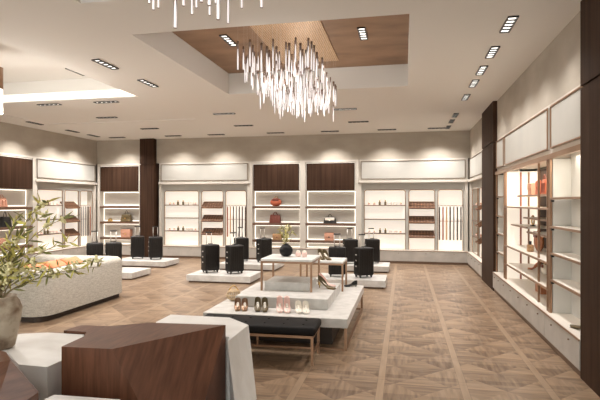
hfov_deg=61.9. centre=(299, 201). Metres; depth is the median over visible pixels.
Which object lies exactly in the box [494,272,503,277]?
countertop
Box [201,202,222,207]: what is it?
tray
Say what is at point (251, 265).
plinth
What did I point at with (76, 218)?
tray
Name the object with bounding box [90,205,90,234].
belt
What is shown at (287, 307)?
shoe
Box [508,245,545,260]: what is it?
shelf
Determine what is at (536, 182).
handbag
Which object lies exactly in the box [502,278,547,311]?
countertop
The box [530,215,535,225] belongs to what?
stand
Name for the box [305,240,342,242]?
shelf
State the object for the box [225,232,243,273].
suitcase
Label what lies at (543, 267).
handbag
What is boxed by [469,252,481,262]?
countertop
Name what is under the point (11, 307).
ceramic vase
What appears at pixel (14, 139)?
wall
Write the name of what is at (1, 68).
pendant lamp
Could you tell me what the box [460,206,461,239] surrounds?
belt
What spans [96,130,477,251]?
wall
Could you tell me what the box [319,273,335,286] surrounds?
shoe
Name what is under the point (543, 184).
handbag
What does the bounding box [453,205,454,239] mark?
belt
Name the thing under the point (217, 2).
chandelier
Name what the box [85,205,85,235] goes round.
belt
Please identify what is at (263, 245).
suitcase
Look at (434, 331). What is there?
floor
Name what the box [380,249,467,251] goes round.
countertop
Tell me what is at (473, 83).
recessed light
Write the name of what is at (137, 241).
suitcase
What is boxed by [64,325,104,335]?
table
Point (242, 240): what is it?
suitcase
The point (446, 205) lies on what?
belt
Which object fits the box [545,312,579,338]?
countertop
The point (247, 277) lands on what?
plinth
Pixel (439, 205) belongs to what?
belt
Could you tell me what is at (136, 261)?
plinth
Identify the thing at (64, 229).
tray
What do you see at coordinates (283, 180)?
shelving
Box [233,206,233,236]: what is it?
belt
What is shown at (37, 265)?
throw pillow
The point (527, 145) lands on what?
display showcase
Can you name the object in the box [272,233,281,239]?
handbag
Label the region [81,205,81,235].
belt
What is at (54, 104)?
recessed light
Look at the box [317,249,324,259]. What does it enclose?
shoe
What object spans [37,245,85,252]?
countertop
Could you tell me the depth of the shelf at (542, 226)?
7.46 m
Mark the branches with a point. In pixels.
(8, 268)
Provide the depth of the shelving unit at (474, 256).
11.95 m
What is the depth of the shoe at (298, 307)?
5.68 m
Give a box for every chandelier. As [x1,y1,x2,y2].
[147,0,262,28]
[237,20,338,121]
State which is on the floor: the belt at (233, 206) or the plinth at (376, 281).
the plinth at (376, 281)
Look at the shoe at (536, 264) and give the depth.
7.29 m
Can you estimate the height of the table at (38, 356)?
0.500 m
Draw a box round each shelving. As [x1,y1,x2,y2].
[249,161,302,259]
[302,160,358,254]
[544,85,583,375]
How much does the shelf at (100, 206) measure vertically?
0.060 m
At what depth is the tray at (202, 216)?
14.19 m
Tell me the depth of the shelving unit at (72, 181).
13.61 m
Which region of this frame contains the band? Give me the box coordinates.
[3,88,134,102]
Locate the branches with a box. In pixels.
[0,193,103,297]
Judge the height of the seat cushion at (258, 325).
0.084 m
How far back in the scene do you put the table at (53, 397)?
3.00 m
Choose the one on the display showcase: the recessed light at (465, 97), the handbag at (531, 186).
the handbag at (531, 186)
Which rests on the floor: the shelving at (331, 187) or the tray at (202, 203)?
the shelving at (331, 187)
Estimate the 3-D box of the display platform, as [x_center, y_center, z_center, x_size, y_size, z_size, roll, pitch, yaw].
[-0.073,1.425,6.573,1.640,0.350,2.200,0,0,12]
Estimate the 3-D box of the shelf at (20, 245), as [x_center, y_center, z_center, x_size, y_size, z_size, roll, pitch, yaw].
[-6.815,1.075,11.591,0.225,0.060,1.430,0,0,12]
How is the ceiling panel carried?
attached to the ceiling
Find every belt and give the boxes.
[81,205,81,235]
[83,206,83,235]
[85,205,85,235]
[86,205,87,235]
[88,205,88,235]
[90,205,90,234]
[227,206,227,236]
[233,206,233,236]
[236,206,236,236]
[239,206,239,236]
[245,206,245,236]
[439,205,439,239]
[442,205,443,239]
[446,205,446,239]
[449,205,450,239]
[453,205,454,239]
[457,207,457,239]
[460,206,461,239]
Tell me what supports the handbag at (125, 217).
on the display niche at (118, 185)
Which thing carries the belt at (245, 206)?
hanging from the shelving unit at (228, 183)
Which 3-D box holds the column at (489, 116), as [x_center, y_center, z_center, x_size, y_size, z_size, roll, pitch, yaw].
[3.910,-0.110,9.590,0.610,3.420,1.330,0,0,12]
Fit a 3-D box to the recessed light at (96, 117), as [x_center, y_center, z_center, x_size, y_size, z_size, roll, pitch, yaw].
[-4.183,-1.827,10.829,0.460,0.016,0.104,0,0,12]
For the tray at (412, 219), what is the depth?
13.00 m
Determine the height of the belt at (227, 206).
0.890 m
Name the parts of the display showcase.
drawer, post, post, drawer, drawer, post, lit panel, skirting, panel trim, panel, drawer, post, lit panel, drawer, post, wood panel, post, post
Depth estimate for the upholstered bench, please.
5.01 m
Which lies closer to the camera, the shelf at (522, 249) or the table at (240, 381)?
the table at (240, 381)
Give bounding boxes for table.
[0,351,38,399]
[2,332,83,399]
[45,395,119,399]
[62,323,225,399]
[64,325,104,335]
[156,315,256,399]
[261,254,319,291]
[300,257,346,291]
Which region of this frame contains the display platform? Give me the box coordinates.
[203,282,363,350]
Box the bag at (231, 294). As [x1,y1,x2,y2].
[226,285,239,300]
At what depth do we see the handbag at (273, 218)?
13.79 m
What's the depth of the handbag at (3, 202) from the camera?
11.43 m
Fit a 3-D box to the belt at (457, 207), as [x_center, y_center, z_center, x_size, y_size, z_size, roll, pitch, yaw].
[4.040,0.535,12.837,0.040,0.890,0.010,0,0,12]
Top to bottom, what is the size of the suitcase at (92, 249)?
0.831 m
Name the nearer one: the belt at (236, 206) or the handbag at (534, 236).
the handbag at (534, 236)
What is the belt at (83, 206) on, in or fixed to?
hanging from the shelving unit at (72, 181)
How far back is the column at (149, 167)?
14.34 m
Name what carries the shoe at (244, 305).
on the display platform
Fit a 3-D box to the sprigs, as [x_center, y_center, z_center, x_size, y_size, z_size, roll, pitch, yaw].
[-0.188,0.465,6.609,0.213,0.391,0.222,0,0,-42]
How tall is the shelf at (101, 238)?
0.060 m
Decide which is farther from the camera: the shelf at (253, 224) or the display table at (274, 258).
the shelf at (253, 224)
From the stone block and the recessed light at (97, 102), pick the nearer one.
the stone block
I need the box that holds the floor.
[18,257,599,399]
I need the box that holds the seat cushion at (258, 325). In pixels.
[205,313,320,335]
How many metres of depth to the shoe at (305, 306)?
5.66 m
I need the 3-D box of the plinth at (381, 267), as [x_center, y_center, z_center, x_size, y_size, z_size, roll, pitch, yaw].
[1.434,1.525,11.754,1.320,0.150,0.800,0,0,12]
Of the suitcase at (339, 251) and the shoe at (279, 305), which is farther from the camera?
the suitcase at (339, 251)
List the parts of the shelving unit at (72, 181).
bay frame, lit panel, drawer, panel, panel trim, bay frame, drawer, bay frame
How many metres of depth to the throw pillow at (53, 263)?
7.44 m
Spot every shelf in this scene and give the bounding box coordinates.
[0,207,32,209]
[0,226,32,229]
[0,244,32,250]
[100,206,138,207]
[100,221,138,223]
[100,237,130,239]
[252,206,299,208]
[252,223,299,225]
[252,239,299,242]
[305,206,355,208]
[305,223,355,225]
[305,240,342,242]
[507,263,545,286]
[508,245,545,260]
[513,206,545,207]
[515,224,545,228]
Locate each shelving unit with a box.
[35,157,96,254]
[158,162,249,258]
[358,158,467,264]
[467,150,481,278]
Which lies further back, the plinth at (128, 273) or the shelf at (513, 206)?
the plinth at (128, 273)
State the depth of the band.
8.89 m
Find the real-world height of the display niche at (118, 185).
2.720 m
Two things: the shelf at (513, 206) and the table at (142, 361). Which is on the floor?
the table at (142, 361)
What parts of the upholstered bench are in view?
seat frame, leg, leg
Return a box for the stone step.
[236,281,339,309]
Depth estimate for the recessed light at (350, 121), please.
11.30 m
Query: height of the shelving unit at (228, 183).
2.720 m
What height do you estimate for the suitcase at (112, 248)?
0.831 m
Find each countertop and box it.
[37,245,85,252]
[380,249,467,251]
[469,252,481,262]
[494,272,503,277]
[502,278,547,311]
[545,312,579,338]
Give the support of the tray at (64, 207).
on the shelving unit at (72, 181)
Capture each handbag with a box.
[0,194,7,206]
[0,212,11,226]
[0,238,5,247]
[120,210,132,221]
[121,229,131,237]
[269,212,280,222]
[270,196,281,205]
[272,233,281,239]
[323,214,336,223]
[324,232,333,240]
[527,183,534,194]
[533,229,543,250]
[535,180,541,193]
[540,263,545,274]
[541,174,545,193]
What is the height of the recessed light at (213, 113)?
0.016 m
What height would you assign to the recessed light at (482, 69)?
0.016 m
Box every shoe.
[234,297,240,310]
[241,298,247,310]
[254,297,260,311]
[261,297,267,311]
[276,295,282,312]
[284,296,290,312]
[295,300,301,313]
[302,301,309,313]
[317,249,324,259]
[318,275,335,289]
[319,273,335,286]
[322,249,331,259]
[344,280,356,286]
[528,262,540,269]
[570,324,579,329]
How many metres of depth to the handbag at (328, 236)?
13.48 m
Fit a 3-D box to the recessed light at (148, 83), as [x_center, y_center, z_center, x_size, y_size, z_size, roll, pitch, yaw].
[-2.322,-1.812,7.643,0.104,0.016,0.460,0,0,12]
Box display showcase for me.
[500,103,570,341]
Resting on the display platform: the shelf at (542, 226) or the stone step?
the stone step
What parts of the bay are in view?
drawer, post, drawer, panel trim, panel, panel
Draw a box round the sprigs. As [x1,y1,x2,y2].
[275,224,294,243]
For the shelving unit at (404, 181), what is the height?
2.720 m
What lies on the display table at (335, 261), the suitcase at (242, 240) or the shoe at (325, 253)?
the shoe at (325, 253)
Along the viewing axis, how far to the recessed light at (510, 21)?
5.08 m
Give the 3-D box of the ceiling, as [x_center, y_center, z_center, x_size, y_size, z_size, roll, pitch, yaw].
[-2.374,-2.085,6.265,11.840,0.530,16.300,0,0,12]
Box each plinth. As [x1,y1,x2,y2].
[122,257,178,267]
[122,267,150,279]
[186,270,260,283]
[220,259,283,270]
[316,273,386,288]
[347,262,389,272]
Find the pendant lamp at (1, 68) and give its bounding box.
[0,67,2,113]
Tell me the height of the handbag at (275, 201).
0.286 m
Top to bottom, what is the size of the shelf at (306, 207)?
0.060 m
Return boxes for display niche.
[0,152,36,267]
[97,164,140,256]
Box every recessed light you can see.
[37,103,61,105]
[91,59,118,69]
[93,101,118,103]
[96,117,117,118]
[137,79,157,87]
[213,113,235,114]
[219,34,236,46]
[334,108,356,110]
[348,121,368,122]
[357,27,367,39]
[461,94,470,100]
[468,79,479,87]
[475,65,487,74]
[485,46,499,58]
[499,15,518,32]
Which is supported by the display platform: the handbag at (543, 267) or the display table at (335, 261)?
the display table at (335, 261)
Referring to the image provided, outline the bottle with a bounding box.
[527,241,533,251]
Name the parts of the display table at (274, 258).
leg, apron frame, leg, leg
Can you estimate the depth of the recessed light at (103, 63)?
6.56 m
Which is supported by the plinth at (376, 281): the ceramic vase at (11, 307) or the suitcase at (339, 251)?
the suitcase at (339, 251)
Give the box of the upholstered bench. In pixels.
[205,313,320,365]
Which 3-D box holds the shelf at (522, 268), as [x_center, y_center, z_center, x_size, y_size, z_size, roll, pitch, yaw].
[3.339,1.010,6.915,0.458,0.020,2.550,0,0,12]
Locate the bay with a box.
[492,134,533,298]
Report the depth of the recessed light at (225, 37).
6.67 m
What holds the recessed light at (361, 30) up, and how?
attached to the ceiling panel
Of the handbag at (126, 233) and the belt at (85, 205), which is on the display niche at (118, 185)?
the handbag at (126, 233)
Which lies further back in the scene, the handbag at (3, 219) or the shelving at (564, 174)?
the handbag at (3, 219)
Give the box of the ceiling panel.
[173,14,408,73]
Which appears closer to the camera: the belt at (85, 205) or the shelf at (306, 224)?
the shelf at (306, 224)
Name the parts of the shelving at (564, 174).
post, drawer, panel, skirting, panel, shelf, panel trim, shelf, shelf, drawer, panel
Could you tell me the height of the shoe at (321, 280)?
0.168 m
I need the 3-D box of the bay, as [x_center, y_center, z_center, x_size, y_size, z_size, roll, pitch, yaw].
[3.658,0.240,8.575,0.570,2.720,0.740,0,0,12]
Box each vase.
[0,293,22,350]
[279,243,292,256]
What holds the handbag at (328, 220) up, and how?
on the shelving at (331, 187)
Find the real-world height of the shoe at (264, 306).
0.144 m
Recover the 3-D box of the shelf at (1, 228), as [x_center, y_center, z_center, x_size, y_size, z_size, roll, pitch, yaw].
[-6.815,0.610,11.591,0.225,0.060,1.430,0,0,12]
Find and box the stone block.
[265,276,315,291]
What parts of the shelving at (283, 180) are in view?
drawer, wood panel, drawer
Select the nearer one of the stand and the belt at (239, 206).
the stand
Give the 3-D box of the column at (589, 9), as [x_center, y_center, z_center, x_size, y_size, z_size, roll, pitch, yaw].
[2.710,-0.110,3.823,0.610,3.420,1.350,0,0,12]
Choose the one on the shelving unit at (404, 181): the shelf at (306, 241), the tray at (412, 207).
the tray at (412, 207)
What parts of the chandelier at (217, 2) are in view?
crystal rod, crystal rod, crystal rod, crystal rod, crystal rod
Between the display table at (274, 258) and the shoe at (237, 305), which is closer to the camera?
the shoe at (237, 305)
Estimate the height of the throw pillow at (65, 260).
0.243 m
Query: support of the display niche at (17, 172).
on the floor
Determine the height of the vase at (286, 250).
0.172 m
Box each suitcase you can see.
[86,231,102,255]
[105,230,121,259]
[130,226,143,258]
[148,226,162,258]
[201,232,219,272]
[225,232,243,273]
[234,227,248,260]
[256,227,271,261]
[328,233,345,276]
[343,228,357,261]
[354,234,373,277]
[365,228,379,262]
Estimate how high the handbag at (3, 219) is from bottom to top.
0.363 m
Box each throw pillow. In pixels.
[24,264,47,268]
[44,259,66,267]
[60,256,81,264]
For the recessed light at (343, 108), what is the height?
0.016 m
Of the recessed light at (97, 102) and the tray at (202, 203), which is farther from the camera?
the tray at (202, 203)
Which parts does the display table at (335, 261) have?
apron frame, leg, leg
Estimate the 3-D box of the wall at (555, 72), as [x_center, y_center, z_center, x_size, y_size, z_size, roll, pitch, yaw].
[3.077,-0.375,5.070,0.680,3.950,16.180,0,0,12]
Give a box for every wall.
[0,122,96,182]
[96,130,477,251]
[470,11,579,170]
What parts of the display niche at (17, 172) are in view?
wood panel, drawer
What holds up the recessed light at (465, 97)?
in the ceiling
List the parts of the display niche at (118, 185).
wood panel, drawer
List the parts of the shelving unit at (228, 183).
drawer, shelf, bay frame, shelf, shelf, drawer, skirting, panel, panel trim, lit panel, bay frame, drawer, hanging rail, bay frame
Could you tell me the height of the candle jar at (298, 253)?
0.088 m
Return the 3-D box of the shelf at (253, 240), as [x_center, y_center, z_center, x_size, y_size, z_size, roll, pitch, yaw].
[-0.637,1.075,13.832,1.350,0.060,0.225,0,0,12]
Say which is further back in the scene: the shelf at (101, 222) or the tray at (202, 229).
the shelf at (101, 222)
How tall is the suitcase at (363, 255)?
0.831 m
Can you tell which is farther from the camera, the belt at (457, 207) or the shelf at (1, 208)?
the belt at (457, 207)
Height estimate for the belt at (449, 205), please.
0.890 m
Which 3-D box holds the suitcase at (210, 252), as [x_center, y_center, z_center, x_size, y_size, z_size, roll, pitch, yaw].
[-1.852,1.034,10.310,0.342,0.831,0.238,0,0,-34]
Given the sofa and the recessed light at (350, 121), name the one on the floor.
the sofa
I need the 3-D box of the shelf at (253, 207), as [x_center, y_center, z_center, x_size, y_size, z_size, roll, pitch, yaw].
[-0.637,0.150,13.832,1.350,0.060,0.225,0,0,12]
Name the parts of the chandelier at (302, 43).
crystal rod, crystal rod, crystal rod, crystal rod, crystal rod, crystal rod, crystal rod, crystal rod, crystal rod, crystal rod, crystal rod, crystal rod, crystal rod, crystal rod, crystal rod, crystal rod, crystal rod, crystal rod, crystal rod, canopy panel, crystal rod, crystal rod, crystal rod, crystal rod, crystal rod, crystal rod, crystal rod, crystal rod, crystal rod, crystal rod, crystal rod, crystal rod, crystal rod, crystal rod, crystal rod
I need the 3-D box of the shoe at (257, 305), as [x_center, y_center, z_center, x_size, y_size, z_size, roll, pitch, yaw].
[-0.486,1.178,5.750,0.079,0.144,0.170,0,0,-4]
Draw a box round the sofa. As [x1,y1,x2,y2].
[3,254,121,321]
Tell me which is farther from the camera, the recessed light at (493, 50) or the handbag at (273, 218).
the handbag at (273, 218)
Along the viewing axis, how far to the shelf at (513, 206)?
7.43 m
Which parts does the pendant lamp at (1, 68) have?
lamp shade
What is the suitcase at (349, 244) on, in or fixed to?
on the plinth at (381, 267)
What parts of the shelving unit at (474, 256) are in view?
drawer, drawer, skirting, bay frame, panel trim, drawer, panel, drawer, bay frame, lit panel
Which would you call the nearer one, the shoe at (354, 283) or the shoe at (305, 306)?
the shoe at (305, 306)
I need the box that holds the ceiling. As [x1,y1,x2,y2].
[0,0,581,140]
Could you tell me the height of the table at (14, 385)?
0.650 m
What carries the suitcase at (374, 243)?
on the plinth at (381, 267)
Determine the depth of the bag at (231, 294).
6.29 m
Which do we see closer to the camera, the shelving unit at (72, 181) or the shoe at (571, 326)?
the shoe at (571, 326)
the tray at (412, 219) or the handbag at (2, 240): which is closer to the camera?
the handbag at (2, 240)
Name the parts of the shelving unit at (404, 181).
drawer, shelf, shelf, shelf, bay frame, drawer, panel, panel trim, lit panel, bay frame, skirting, drawer, bay frame, drawer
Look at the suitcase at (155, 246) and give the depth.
12.54 m
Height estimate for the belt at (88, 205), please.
0.890 m
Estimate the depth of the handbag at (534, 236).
6.96 m
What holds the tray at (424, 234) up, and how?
on the shelving unit at (404, 181)
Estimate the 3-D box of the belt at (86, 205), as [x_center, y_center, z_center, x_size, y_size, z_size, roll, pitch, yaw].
[-6.184,0.535,14.517,0.010,0.890,0.040,0,0,12]
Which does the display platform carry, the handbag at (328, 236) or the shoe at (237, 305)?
the shoe at (237, 305)
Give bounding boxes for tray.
[60,201,80,208]
[60,215,80,222]
[60,228,80,236]
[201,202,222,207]
[201,215,222,221]
[201,228,222,234]
[409,201,434,208]
[409,216,434,223]
[409,230,434,237]
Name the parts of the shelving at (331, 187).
drawer, wood panel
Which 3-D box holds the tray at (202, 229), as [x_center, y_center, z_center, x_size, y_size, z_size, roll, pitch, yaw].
[-2.475,0.839,14.201,0.628,0.195,0.249,0,0,12]
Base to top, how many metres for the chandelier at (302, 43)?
1.002 m
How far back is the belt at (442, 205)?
12.91 m

